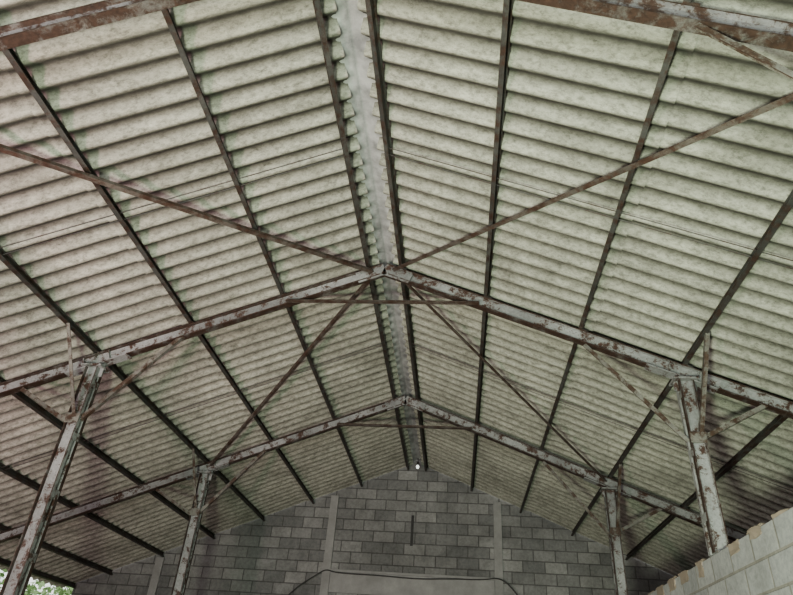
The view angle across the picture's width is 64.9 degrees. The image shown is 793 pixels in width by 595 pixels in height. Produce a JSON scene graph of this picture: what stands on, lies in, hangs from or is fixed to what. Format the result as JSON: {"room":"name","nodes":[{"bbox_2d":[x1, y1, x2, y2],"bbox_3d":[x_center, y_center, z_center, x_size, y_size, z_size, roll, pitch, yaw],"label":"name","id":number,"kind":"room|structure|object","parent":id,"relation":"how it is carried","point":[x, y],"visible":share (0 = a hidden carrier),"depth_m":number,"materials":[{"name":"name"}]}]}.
{"room":"warehouse","nodes":[
{"label":"warehouse","id":0,"kind":"room"},
{"bbox_2d":[71,460,673,594],"bbox_3d":[0.252,5.764,11.177,12.840,5.885,0.200,1,-33,6],"label":"wall","id":1,"kind":"structure","parent":0,"point":[453,532],"depth_m":11.81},
{"bbox_2d":[147,557,164,594],"bbox_3d":[-4.653,6.550,10.969,0.150,3.716,0.050,1,-33,6],"label":"pilaster","id":2,"kind":"object","parent":1,"relation":"attached to","point":[153,585],"visible":1,"depth_m":11.78,"materials":[{"name":"concrete"}]},
{"bbox_2d":[319,495,338,594],"bbox_3d":[-1.378,6.036,11.000,0.150,5.029,0.050,1,-33,6],"label":"pilaster","id":3,"kind":"object","parent":1,"relation":"attached to","point":[329,545],"visible":1,"depth_m":11.85,"materials":[{"name":"concrete"}]},
{"bbox_2d":[328,569,494,594],"bbox_3d":[0.265,5.243,11.354,3.020,0.390,0.080,1,-33,6],"label":"lintel","id":4,"kind":"object","parent":1,"relation":"attached to","point":[338,582],"visible":1,"depth_m":11.35,"materials":[{"name":"concrete"}]},
{"bbox_2d":[288,570,517,594],"bbox_3d":[0.158,5.372,11.207,4.815,0.774,0.020,1,-33,6],"label":"cable","id":5,"kind":"object","parent":4,"relation":"attached to","point":[323,570],"visible":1,"depth_m":11.35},
{"bbox_2d":[410,515,413,545],"bbox_3d":[0.299,4.455,11.912,0.050,0.560,0.020,1,-33,6],"label":"vent slot","id":6,"kind":"object","parent":1,"relation":"attached to","point":[412,517],"visible":1,"depth_m":11.91,"materials":[{"name":"black"}]},
{"bbox_2d":[493,502,503,594],"bbox_3d":[1.786,6.065,10.681,0.150,5.037,0.050,1,-33,6],"label":"pilaster","id":7,"kind":"object","parent":1,"relation":"attached to","point":[498,555],"visible":1,"depth_m":11.57,"materials":[{"name":"concrete"}]},
{"bbox_2d":[0,0,792,587],"bbox_3d":[-0.336,-0.278,4.778,13.363,2.725,17.171,1,-33,6],"label":"ceiling","id":8,"kind":"structure","parent":0,"point":[580,88],"depth_m":5.63,"materials":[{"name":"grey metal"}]},
{"bbox_2d":[0,463,164,556],"bbox_3d":[-5.168,0.233,4.907,0.074,0.089,17.150,1,-33,6],"label":"purlin","id":9,"kind":"structure","parent":8,"relation":"attached to","point":[10,472],"depth_m":9.60,"materials":[{"name":"metal"}]},
{"bbox_2d":[331,0,420,461],"bbox_3d":[-0.253,-1.358,5.488,0.773,0.200,17.171,1,-33,6],"label":"ridge cap","id":10,"kind":"object","parent":8,"relation":"attached to","point":[349,18],"visible":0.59,"depth_m":5.78,"materials":[{"name":"grey metal"}]},
{"bbox_2d":[649,507,792,594],"bbox_3d":[2.433,2.286,2.815,0.200,2.790,17.180,1,-33,6],"label":"wall","id":11,"kind":"structure","parent":0,"point":[763,565],"depth_m":4.35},
{"bbox_2d":[648,508,789,594],"bbox_3d":[2.511,1.113,3.492,0.211,0.155,16.660,1,-33,6],"label":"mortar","id":12,"kind":"object","parent":11,"relation":"attached to","point":[754,532],"visible":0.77,"depth_m":5.23,"materials":[{"name":"beige concrete"}]},
{"bbox_3d":[-0.626,3.481,2.310,13.240,0.150,17.580,1,-33,6],"label":"floor","id":13,"kind":"structure","parent":0,"visible":0},
{"bbox_2d":[0,395,745,594],"bbox_3d":[-0.056,3.751,7.949,12.849,5.660,0.730,1,-33,6],"label":"frame","id":14,"kind":"object","parent":13,"relation":"on","point":[612,489],"visible":1,"depth_m":9.08,"materials":[{"name":"grey metal"}]},
{"bbox_2d":[210,282,369,465],"bbox_3d":[-1.541,1.159,8.100,0.048,1.112,4.254,23,-38,-26],"label":"brace","id":15,"kind":"object","parent":14,"relation":"attached to","point":[362,287],"visible":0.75,"depth_m":7.86,"materials":[{"name":"orange metal"}]},
{"bbox_2d":[406,284,606,481],"bbox_3d":[1.505,1.183,7.769,0.040,1.122,4.256,-25,-43,37],"label":"brace","id":16,"kind":"object","parent":14,"relation":"attached to","point":[409,286],"visible":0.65,"depth_m":7.63,"materials":[{"name":"orange metal"}]},
{"bbox_2d":[0,263,792,594],"bbox_3d":[-0.326,1.852,5.094,12.849,5.660,0.730,1,-33,6],"label":"frame","id":17,"kind":"object","parent":13,"relation":"on","point":[685,381],"visible":0.94,"depth_m":6.05,"materials":[{"name":"grey metal"}]},
{"bbox_2d":[0,144,373,272],"bbox_3d":[-1.797,-0.752,5.244,0.042,1.155,4.315,-26,-44,37],"label":"brace","id":18,"kind":"object","parent":17,"relation":"attached to","point":[5,149],"visible":1,"depth_m":5.13,"materials":[{"name":"orange metal"}]},
{"bbox_2d":[161,9,362,486],"bbox_3d":[-1.371,-0.982,5.356,0.074,0.089,17.150,1,-33,6],"label":"purlin","id":19,"kind":"structure","parent":17,"relation":"on","point":[165,12],"depth_m":5.26,"materials":[{"name":"metal"}]},
{"bbox_2d":[365,0,427,470],"bbox_3d":[-0.060,-1.268,5.421,0.086,0.108,17.150,1,-33,6],"label":"purlin","id":20,"kind":"structure","parent":17,"relation":"on","point":[371,8],"depth_m":5.58,"materials":[{"name":"metal"}]},
{"bbox_2d":[388,147,792,268],"bbox_3d":[2.929,-0.198,4.415,6.203,2.511,0.088,1,-33,6],"label":"rod","id":21,"kind":"object","parent":20,"relation":"attached to","point":[388,147],"visible":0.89,"depth_m":4.85,"materials":[{"name":"metal"}]},
{"bbox_2d":[412,343,792,491],"bbox_3d":[3.199,1.699,7.266,6.203,2.511,0.088,1,-33,6],"label":"rod","id":22,"kind":"object","parent":20,"relation":"attached to","point":[412,343],"visible":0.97,"depth_m":7.50,"materials":[{"name":"metal"}]},
{"bbox_2d":[470,0,512,490],"bbox_3d":[0.822,-0.952,5.128,0.086,0.108,17.150,1,-33,6],"label":"purlin","id":23,"kind":"structure","parent":17,"relation":"on","point":[507,4],"depth_m":5.04,"materials":[{"name":"metal"}]},
{"bbox_2d":[392,93,792,270],"bbox_3d":[1.170,-0.740,4.926,0.050,1.145,4.312,24,-38,-27],"label":"brace","id":24,"kind":"object","parent":17,"relation":"attached to","point":[788,98],"visible":1,"depth_m":4.30,"materials":[{"name":"orange metal"}]},
{"bbox_2d":[519,0,700,512],"bbox_3d":[1.723,-0.629,4.828,0.086,0.108,17.150,1,-33,6],"label":"purlin","id":25,"kind":"structure","parent":17,"relation":"on","point":[675,36],"depth_m":4.64,"materials":[{"name":"metal"}]},
{"bbox_2d":[0,0,792,80],"bbox_3d":[-0.596,-0.043,2.247,12.849,5.660,0.730,1,-33,6],"label":"frame","id":26,"kind":"object","parent":13,"relation":"on","point":[728,28],"visible":1,"depth_m":3.41,"materials":[{"name":"grey metal"}]},
{"bbox_3d":[-0.866,-1.942,-0.608,12.849,5.660,0.730,1,-33,6],"label":"frame","id":27,"kind":"object","parent":13,"relation":"on","visible":0},
{"bbox_2d":[0,558,75,587],"bbox_3d":[-6.771,0.745,4.718,0.074,0.089,17.150,1,-33,6],"label":"purlin","id":28,"kind":"structure","parent":27,"relation":"attached to","point":[4,562],"depth_m":11.01,"materials":[{"name":"metal"}]},
{"bbox_2d":[0,524,112,574],"bbox_3d":[-6.107,0.533,4.796,0.074,0.089,17.150,1,-33,6],"label":"purlin","id":29,"kind":"structure","parent":27,"relation":"attached to","point":[46,546],"depth_m":10.63,"materials":[{"name":"metal"}]},
{"bbox_2d":[0,376,215,538],"bbox_3d":[-4.219,-0.071,5.019,0.074,0.089,17.150,1,-33,6],"label":"purlin","id":30,"kind":"structure","parent":27,"relation":"on","point":[20,396],"depth_m":8.25,"materials":[{"name":"metal"}]},
{"bbox_2d":[0,248,264,520],"bbox_3d":[-3.270,-0.375,5.131,0.074,0.089,17.150,1,-33,6],"label":"purlin","id":31,"kind":"structure","parent":27,"relation":"attached to","point":[6,259],"depth_m":6.46,"materials":[{"name":"metal"}]},
{"bbox_2d":[2,48,314,503],"bbox_3d":[-2.320,-0.678,5.244,0.074,0.089,17.150,1,-33,6],"label":"purlin","id":32,"kind":"structure","parent":27,"relation":"on","point":[10,54],"depth_m":5.23,"materials":[{"name":"metal"}]},
{"bbox_2d":[312,0,408,470],"bbox_3d":[-0.442,-1.279,5.465,0.074,0.089,17.150,1,-33,6],"label":"purlin","id":33,"kind":"structure","parent":27,"relation":"attached to","point":[316,3],"depth_m":5.61,"materials":[{"name":"metal"}]},
{"bbox_2d":[0,148,344,254],"bbox_3d":[-3.608,-0.265,5.079,6.203,2.511,0.088,1,-33,6],"label":"rod","id":34,"kind":"object","parent":33,"relation":"attached to","point":[342,148],"visible":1,"depth_m":5.28,"materials":[{"name":"metal"}]},
{"bbox_2d":[1,343,380,469],"bbox_3d":[-3.338,1.632,7.930,6.203,2.511,0.088,1,-33,6],"label":"rod","id":35,"kind":"object","parent":33,"relation":"attached to","point":[379,343],"visible":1,"depth_m":8.02,"materials":[{"name":"metal"}]},
{"bbox_2d":[571,189,792,535],"bbox_3d":[2.624,-0.306,4.528,0.086,0.108,17.150,1,-33,6],"label":"purlin","id":36,"kind":"structure","parent":27,"relation":"attached to","point":[787,205],"depth_m":5.18,"materials":[{"name":"metal"}]},
{"bbox_2d":[625,415,786,559],"bbox_3d":[3.525,0.017,4.228,0.086,0.108,17.150,1,-33,6],"label":"purlin","id":37,"kind":"structure","parent":27,"relation":"on","point":[779,419],"depth_m":7.07,"materials":[{"name":"metal"}]},
{"label":"outside","id":38,"kind":"structure","parent":0,"visible":0},
{"bbox_3d":[-0.116,1.505,-0.990,120.000,0.090,120.000,1,-33,6],"label":"ground","id":39,"kind":"structure","parent":38,"visible":0},
{"bbox_2d":[0,569,72,594],"bbox_3d":[-13.429,6.887,13.867,5.925,5.525,24.590,1,-33,6],"label":"trees","id":40,"kind":"object","parent":39,"relation":"on","point":[31,589],"visible":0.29,"depth_m":20.91,"materials":[{"name":"green plant"}]}
]}

